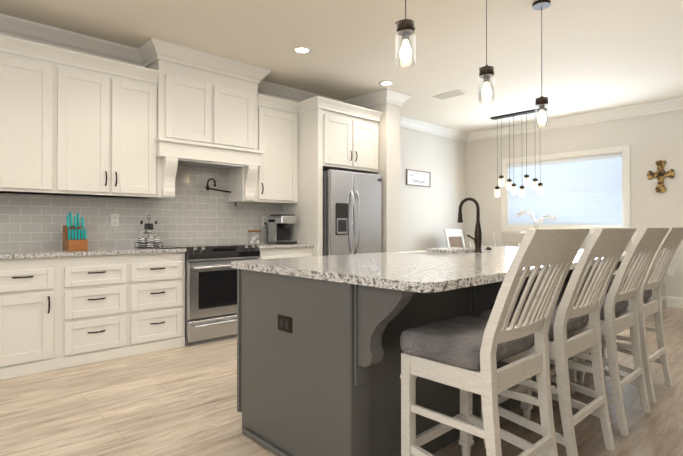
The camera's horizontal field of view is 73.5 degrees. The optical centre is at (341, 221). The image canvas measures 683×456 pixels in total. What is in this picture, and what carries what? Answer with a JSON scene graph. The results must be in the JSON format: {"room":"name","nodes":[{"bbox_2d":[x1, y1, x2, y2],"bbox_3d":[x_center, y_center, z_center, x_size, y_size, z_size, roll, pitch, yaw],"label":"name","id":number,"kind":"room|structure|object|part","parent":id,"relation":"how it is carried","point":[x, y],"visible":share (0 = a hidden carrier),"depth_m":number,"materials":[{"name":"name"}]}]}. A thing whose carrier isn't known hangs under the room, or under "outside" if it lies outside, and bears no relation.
{"room":"kitchen","nodes":[
{"label":"kitchen","id":0,"kind":"room"},
{"bbox_2d":[0,34,179,201],"bbox_3d":[-2.778,-0.847,3.671,2.830,1.210,0.384,0,-1,-43],"label":"cabinet","id":1,"kind":"object","parent":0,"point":[112,153],"depth_m":3.99,"materials":[{"name":"white wood"}]},
{"bbox_2d":[150,60,215,153],"bbox_3d":[-1.670,-1.244,4.711,0.555,0.923,0.378,0,-1,-43],"label":"upper cabinet","id":2,"kind":"object","parent":0,"relation":"attached to","point":[197,86],"depth_m":4.64,"materials":[{"name":"white wood"}]},
{"bbox_2d":[200,74,257,153],"bbox_3d":[-1.264,-1.241,5.090,0.555,0.923,0.378,0,-1,-43],"label":"upper cabinet","id":3,"kind":"object","parent":0,"relation":"attached to","point":[229,90],"depth_m":4.90,"materials":[{"name":"white wood"}]},
{"bbox_2d":[24,108,466,251],"bbox_3d":[-1.378,-0.262,5.339,10.460,2.880,0.150,0,-1,-43],"label":"wall","id":4,"kind":"structure","parent":0,"point":[428,215],"depth_m":7.99,"materials":[{"name":"white paint"}]},
{"bbox_2d":[406,169,430,186],"bbox_3d":[1.301,-0.731,7.720,0.640,0.260,0.022,0,-1,-43],"label":"sign","id":5,"kind":"object","parent":4,"relation":"attached to","point":[418,178],"visible":1,"depth_m":7.71,"materials":[{"name":"white"}]},
{"bbox_2d":[224,90,303,205],"bbox_3d":[-0.902,-0.832,5.420,0.780,1.210,0.384,0,-1,-43],"label":"upper cabinet","id":6,"kind":"object","parent":0,"relation":"attached to","point":[270,170],"depth_m":5.29,"materials":[{"name":"white wood"}]},
{"bbox_2d":[0,306,682,455],"bbox_3d":[1.230,1.203,2.528,10.460,0.100,7.800,0,-1,-43],"label":"floor","id":7,"kind":"structure","parent":0,"point":[180,401],"depth_m":2.79,"materials":[{"name":"beige wood"}]},
{"bbox_2d":[0,258,63,379],"bbox_3d":[-2.593,0.720,3.669,0.447,0.885,0.618,0,-1,-43],"label":"base cabinet","id":8,"kind":"object","parent":7,"relation":"on","point":[29,287],"depth_m":3.47,"materials":[{"name":"white wood"}]},
{"bbox_2d":[60,254,131,368],"bbox_3d":[-2.238,0.723,4.000,0.523,0.885,0.618,0,-1,-43],"label":"base cabinet","id":9,"kind":"object","parent":7,"relation":"on","point":[96,293],"depth_m":3.78,"materials":[{"name":"white wood"}]},
{"bbox_2d":[0,246,186,257],"bbox_3d":[-2.914,0.259,3.356,3.415,0.032,0.626,0,-1,-43],"label":"countertop","id":10,"kind":"structure","parent":9,"relation":"on","point":[99,249],"depth_m":3.80,"materials":[{"name":"white stone"}]},
{"bbox_2d":[63,212,87,250],"bbox_3d":[-2.340,0.080,4.022,0.150,0.335,0.210,0,-1,-43],"label":"knife block","id":11,"kind":"object","parent":10,"relation":"on","point":[74,237],"visible":1,"depth_m":3.98,"materials":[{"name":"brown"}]},
{"bbox_2d":[135,215,162,247],"bbox_3d":[-1.876,0.093,4.455,0.215,0.318,0.145,0,-1,-43],"label":"caddy","id":12,"kind":"object","parent":10,"relation":"on","point":[145,242],"visible":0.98,"depth_m":4.42,"materials":[{"name":"black metal"}]},
{"bbox_2d":[148,246,178,248],"bbox_3d":[-1.725,0.248,4.402,0.210,0.006,0.300,0,-1,-43],"label":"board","id":13,"kind":"object","parent":10,"relation":"on","point":[163,247],"visible":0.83,"depth_m":4.34,"materials":[{"name":"black"}]},
{"bbox_2d":[132,254,184,355],"bbox_3d":[-1.861,0.726,4.352,0.510,0.885,0.618,0,-1,-43],"label":"base cabinet","id":14,"kind":"object","parent":7,"relation":"on","point":[158,280],"depth_m":4.13,"materials":[{"name":"white wood"}]},
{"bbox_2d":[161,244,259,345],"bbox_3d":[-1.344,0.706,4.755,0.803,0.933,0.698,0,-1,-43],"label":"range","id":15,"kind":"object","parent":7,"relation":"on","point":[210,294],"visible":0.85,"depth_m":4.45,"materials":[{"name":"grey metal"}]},
{"bbox_2d":[258,246,315,259],"bbox_3d":[-0.815,0.735,5.327,0.760,0.885,0.618,0,-1,-43],"label":"base cabinet","id":16,"kind":"object","parent":7,"relation":"on","point":[297,251],"depth_m":5.15,"materials":[{"name":"white wood"}]},
{"bbox_2d":[228,242,315,249],"bbox_3d":[-0.806,0.277,5.322,0.760,0.032,0.626,0,-1,-43],"label":"countertop","id":17,"kind":"structure","parent":16,"relation":"on","point":[263,245],"depth_m":5.22,"materials":[{"name":"white stone"}]},
{"bbox_2d":[248,230,260,244],"bbox_3d":[-0.992,0.176,5.222,0.150,0.165,0.150,0,-1,-43],"label":"jar","id":18,"kind":"object","parent":17,"relation":"on","point":[255,237],"visible":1,"depth_m":5.19,"materials":[{"name":"clear glass"}]},
{"bbox_2d":[268,214,296,243],"bbox_3d":[-0.710,0.088,5.514,0.230,0.347,0.300,0,-1,-43],"label":"coffee maker","id":19,"kind":"object","parent":17,"relation":"on","point":[279,228],"visible":0.98,"depth_m":5.45,"materials":[{"name":"metal"}]},
{"bbox_2d":[323,169,381,255],"bbox_3d":[-0.027,0.287,5.879,0.905,1.790,0.815,0,-1,-43],"label":"refrigerator","id":20,"kind":"object","parent":7,"relation":"on","point":[352,212],"visible":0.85,"depth_m":5.54,"materials":[{"name":"grey metal"}]},
{"bbox_2d":[231,261,621,455],"bbox_3d":[0.855,0.710,3.111,2.902,0.895,1.181,0,-1,-43],"label":"kitchen island","id":21,"kind":"object","parent":7,"relation":"on","point":[319,351],"depth_m":2.13,"materials":[{"name":"grey wood"}]},
{"bbox_2d":[231,246,643,292],"bbox_3d":[0.895,0.231,3.072,2.910,0.062,1.360,0,-1,-43],"label":"island countertop","id":22,"kind":"structure","parent":21,"relation":"on","point":[456,268],"depth_m":2.25,"materials":[{"name":"white stone"}]},
{"bbox_2d":[407,249,446,252],"bbox_3d":[0.791,0.370,3.623,0.794,0.264,0.434,0,-1,-43],"label":"sink","id":23,"kind":"object","parent":22,"relation":"in","point":[427,250],"depth_m":3.46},
{"bbox_2d":[458,197,482,252],"bbox_3d":[0.957,0.021,3.496,0.151,0.420,0.208,0,-1,-43],"label":"faucet","id":24,"kind":"object","parent":22,"relation":"on","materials":[{"name":"black metal"}]},
{"bbox_2d":[444,229,464,246],"bbox_3d":[2.076,0.663,7.653,0.516,1.077,0.602,0,-1,-43],"label":"head chair","id":25,"kind":"object","parent":7,"relation":"on","point":[454,237],"visible":0.15,"depth_m":7.84,"materials":[{"name":"wood"}]},
{"bbox_2d":[465,232,495,246],"bbox_3d":[2.125,0.673,6.620,0.582,1.037,0.456,0,-1,-43],"label":"dining chair","id":26,"kind":"object","parent":7,"relation":"on","point":[488,237],"visible":0.21,"depth_m":6.39,"materials":[{"name":"wood"}]},
{"bbox_2d":[400,228,589,455],"bbox_3d":[0.626,0.587,1.855,0.506,1.124,0.622,0,-1,-43],"label":"stool","id":27,"kind":"object","parent":7,"relation":"on","point":[458,352],"visible":1,"depth_m":1.77,"materials":[{"name":"wood"}]},
{"bbox_2d":[501,233,524,246],"bbox_3d":[2.500,0.670,6.218,0.582,1.037,0.456,0,-1,-43],"label":"dining chair","id":28,"kind":"object","parent":7,"relation":"on","point":[511,238],"visible":0.06,"depth_m":6.09,"materials":[{"name":"wood"}]},
{"bbox_2d":[480,228,636,455],"bbox_3d":[1.090,0.591,2.288,0.506,1.124,0.622,0,-1,-43],"label":"stool","id":29,"kind":"object","parent":7,"relation":"on","point":[570,333],"visible":0.71,"depth_m":2.14,"materials":[{"name":"wood"}]},
{"bbox_2d":[550,227,669,435],"bbox_3d":[1.584,0.595,2.748,0.506,1.124,0.622,0,-1,-43],"label":"stool","id":30,"kind":"object","parent":7,"relation":"on","point":[616,317],"visible":0.6,"depth_m":2.57,"materials":[{"name":"wood"}]},
{"bbox_2d":[588,234,633,282],"bbox_3d":[3.250,0.663,5.413,0.582,1.037,0.456,0,-1,-43],"label":"dining chair","id":31,"kind":"object","parent":7,"relation":"on","point":[615,272],"visible":0.04,"depth_m":5.26,"materials":[{"name":"fabric"}]},
{"bbox_2d":[576,227,682,402],"bbox_3d":[2.046,0.599,3.206,0.506,1.124,0.622,0,-1,-43],"label":"stool","id":32,"kind":"object","parent":7,"relation":"on","point":[670,243],"visible":0.54,"depth_m":3.06,"materials":[{"name":"wood"}]},
{"bbox_2d":[632,233,666,309],"bbox_3d":[4.119,0.670,6.223,0.582,1.037,0.456,0,-1,-43],"label":"dining chair","id":33,"kind":"object","parent":7,"relation":"on","point":[664,296],"visible":0.06,"depth_m":6.17,"materials":[{"name":"wood"}]},
{"bbox_3d":[3.042,0.805,6.469,0.980,0.765,2.330,0,-1,-43],"label":"dining table","id":34,"kind":"object","parent":7,"relation":"on","visible":0},
{"bbox_2d":[515,210,555,228],"bbox_3d":[2.864,0.120,6.761,0.361,0.609,0.614,0,-1,-43],"label":"orchid","id":35,"kind":"object","parent":34,"relation":"on","point":[538,221],"visible":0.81,"depth_m":6.75,"materials":[{"name":"grey plant"}]},
{"bbox_2d":[0,0,682,132],"bbox_3d":[1.230,-1.777,2.554,10.460,0.100,7.800,0,-1,-43],"label":"ceiling","id":36,"kind":"structure","parent":0,"point":[598,55],"depth_m":4.39,"materials":[{"name":"beige paint"}]},
{"bbox_2d":[0,13,151,67],"bbox_3d":[-3.482,-1.646,3.205,4.155,0.150,0.120,0,-1,-43],"label":"crown molding","id":37,"kind":"structure","parent":36,"relation":"attached to","point":[11,26],"depth_m":4.15,"materials":[{"name":"white wood"}]},
{"bbox_2d":[144,38,271,88],"bbox_3d":[-1.315,-1.633,4.741,1.320,0.150,0.107,0,-1,-43],"label":"crown molding","id":38,"kind":"structure","parent":36,"relation":"attached to","point":[149,52],"depth_m":4.65,"materials":[{"name":"white wood"}]},
{"bbox_2d":[293,46,311,53],"bbox_3d":[-0.391,-1.703,4.542,0.190,0.011,0.190,0,-1,-43],"label":"recessed light","id":39,"kind":"object","parent":36,"relation":"attached to","point":[301,49],"visible":1,"depth_m":4.52,"materials":[{"name":"white"}]},
{"bbox_2d":[379,80,393,85],"bbox_3d":[0.552,-1.694,5.599,0.190,0.011,0.190,0,-1,-43],"label":"recessed light","id":40,"kind":"object","parent":36,"relation":"attached to","point":[386,83],"visible":1,"depth_m":5.59,"materials":[{"name":"white plastic"}]},
{"bbox_2d":[395,0,415,66],"bbox_3d":[0.342,-1.286,2.447,0.136,0.885,0.132,0,-1,-43],"label":"pendant light","id":41,"kind":"object","parent":36,"relation":"hanging from","point":[405,30],"visible":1,"depth_m":2.42,"materials":[{"name":"glass"}]},
{"bbox_3d":[0.342,-0.928,2.443,0.108,0.170,0.108,0,-1,-43],"label":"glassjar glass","id":42,"kind":"part","parent":41,"relation":"part of","materials":[{"name":"clear glass"}]},
{"bbox_2d":[433,90,467,99],"bbox_3d":[1.447,-1.685,6.091,0.190,0.020,0.420,0,-1,-43],"label":"ceiling air vent","id":43,"kind":"object","parent":36,"relation":"attached to","point":[450,94],"visible":1,"depth_m":6.05,"materials":[{"name":"white metal"}]},
{"bbox_2d":[478,0,494,102],"bbox_3d":[0.957,-1.258,3.019,0.136,0.930,0.132,0,-1,-43],"label":"pendant light","id":44,"kind":"object","parent":36,"relation":"hanging from","point":[486,72],"visible":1,"depth_m":3.00,"materials":[{"name":"glass"}]},
{"bbox_3d":[0.957,-0.878,3.016,0.108,0.170,0.108,0,-1,-43],"label":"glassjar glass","id":45,"kind":"part","parent":44,"relation":"part of","materials":[{"name":"clear glass"}]},
{"bbox_2d":[490,108,546,196],"bbox_3d":[2.742,-1.032,7.115,0.170,1.306,0.860,0,-1,-43],"label":"dining chandelier","id":46,"kind":"object","parent":36,"relation":"hanging from","point":[522,187],"visible":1,"depth_m":7.11,"materials":[{"name":"black"}]},
{"bbox_2d":[532,0,550,126],"bbox_3d":[1.571,-1.233,3.592,0.136,0.970,0.132,0,-1,-43],"label":"pendant light","id":47,"kind":"object","parent":36,"relation":"hanging from","point":[541,102],"visible":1,"depth_m":3.58,"materials":[{"name":"glass"}]},
{"bbox_3d":[1.571,-0.833,3.588,0.108,0.170,0.108,0,-1,-43],"label":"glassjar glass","id":48,"kind":"part","parent":47,"relation":"part of","materials":[{"name":"clear glass"}]},
{"bbox_2d":[464,97,682,141],"bbox_3d":[4.908,-1.622,5.981,0.105,0.150,7.500,0,-1,-43],"label":"crown molding","id":49,"kind":"structure","parent":36,"relation":"attached to","point":[673,104],"depth_m":7.12,"materials":[{"name":"white wood"}]},
{"bbox_2d":[344,103,399,251],"bbox_3d":[0.405,-0.254,6.338,0.270,2.880,0.820,0,-1,-43],"label":"wall","id":50,"kind":"structure","parent":0,"point":[389,147],"depth_m":6.02,"materials":[{"name":"white paint"}]},
{"bbox_2d":[258,83,343,113],"bbox_3d":[-0.541,-1.622,5.946,1.665,0.150,0.120,0,-1,-43],"label":"crown molding","id":51,"kind":"structure","parent":50,"relation":"attached to","point":[274,90],"depth_m":5.81,"materials":[{"name":"white wood"}]},
{"bbox_2d":[304,98,379,173],"bbox_3d":[-0.097,-1.044,5.957,0.986,0.775,0.698,0,-1,-43],"label":"upper cabinet","id":52,"kind":"object","parent":50,"relation":"attached to","point":[332,140],"depth_m":5.56,"materials":[{"name":"white wood"}]},
{"bbox_2d":[344,88,395,107],"bbox_3d":[0.345,-1.620,6.139,0.105,0.150,0.805,0,-1,-43],"label":"crown molding","id":53,"kind":"structure","parent":50,"relation":"attached to","point":[386,95],"depth_m":6.04,"materials":[{"name":"white wood"}]},
{"bbox_2d":[396,93,410,106],"bbox_3d":[0.619,-1.618,6.394,0.105,0.150,0.805,0,-1,-43],"label":"crown molding","id":54,"kind":"structure","parent":50,"relation":"attached to","point":[401,98],"depth_m":6.07,"materials":[{"name":"white wood"}]},
{"bbox_2d":[400,116,467,140],"bbox_3d":[1.302,-1.607,7.675,2.850,0.150,0.105,0,-1,-43],"label":"crown molding","id":55,"kind":"structure","parent":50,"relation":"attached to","point":[405,122],"depth_m":7.92,"materials":[{"name":"white wood"}]},
{"bbox_2d":[466,109,682,297],"bbox_3d":[5.001,-0.256,6.056,0.150,2.880,7.500,0,-1,-43],"label":"wall","id":56,"kind":"structure","parent":0,"point":[650,139],"depth_m":6.76,"materials":[{"name":"white paint"}]},
{"bbox_2d":[501,145,630,231],"bbox_3d":[3.617,-0.478,7.529,0.170,1.294,2.024,0,-1,-43],"label":"window","id":57,"kind":"structure","parent":56,"relation":"attached to","point":[624,150],"depth_m":7.30,"materials":[{"name":"white wood"}]},
{"bbox_2d":[508,153,621,224],"bbox_3d":[3.601,-0.472,7.514,0.063,1.090,1.800,0,-1,-43],"label":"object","id":58,"kind":"structure","parent":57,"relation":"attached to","point":[583,191],"depth_m":7.39,"materials":[{"name":"white"}]},
{"bbox_2d":[647,160,674,192],"bbox_3d":[4.500,-0.637,6.454,0.039,0.460,0.320,0,-1,-43],"label":"wall cross","id":59,"kind":"object","parent":56,"relation":"attached to","point":[660,174],"visible":0.94,"depth_m":6.45,"materials":[{"name":"brown metal"}]},
{"bbox_2d":[649,295,682,307],"bbox_3d":[4.941,1.111,5.987,0.016,0.145,7.500,0,-1,-43],"label":"baseboard","id":60,"kind":"structure","parent":56,"relation":"attached to","point":[676,302],"depth_m":6.32,"materials":[{"name":"white"}]},
{"bbox_2d":[668,267,674,275],"bbox_3d":[4.591,0.697,6.369,0.007,0.120,0.074,0,-1,-43],"label":"outlet","id":61,"kind":"object","parent":56,"relation":"attached to","point":[671,271],"visible":1,"depth_m":6.37,"materials":[{"name":"white plastic"}]}
]}

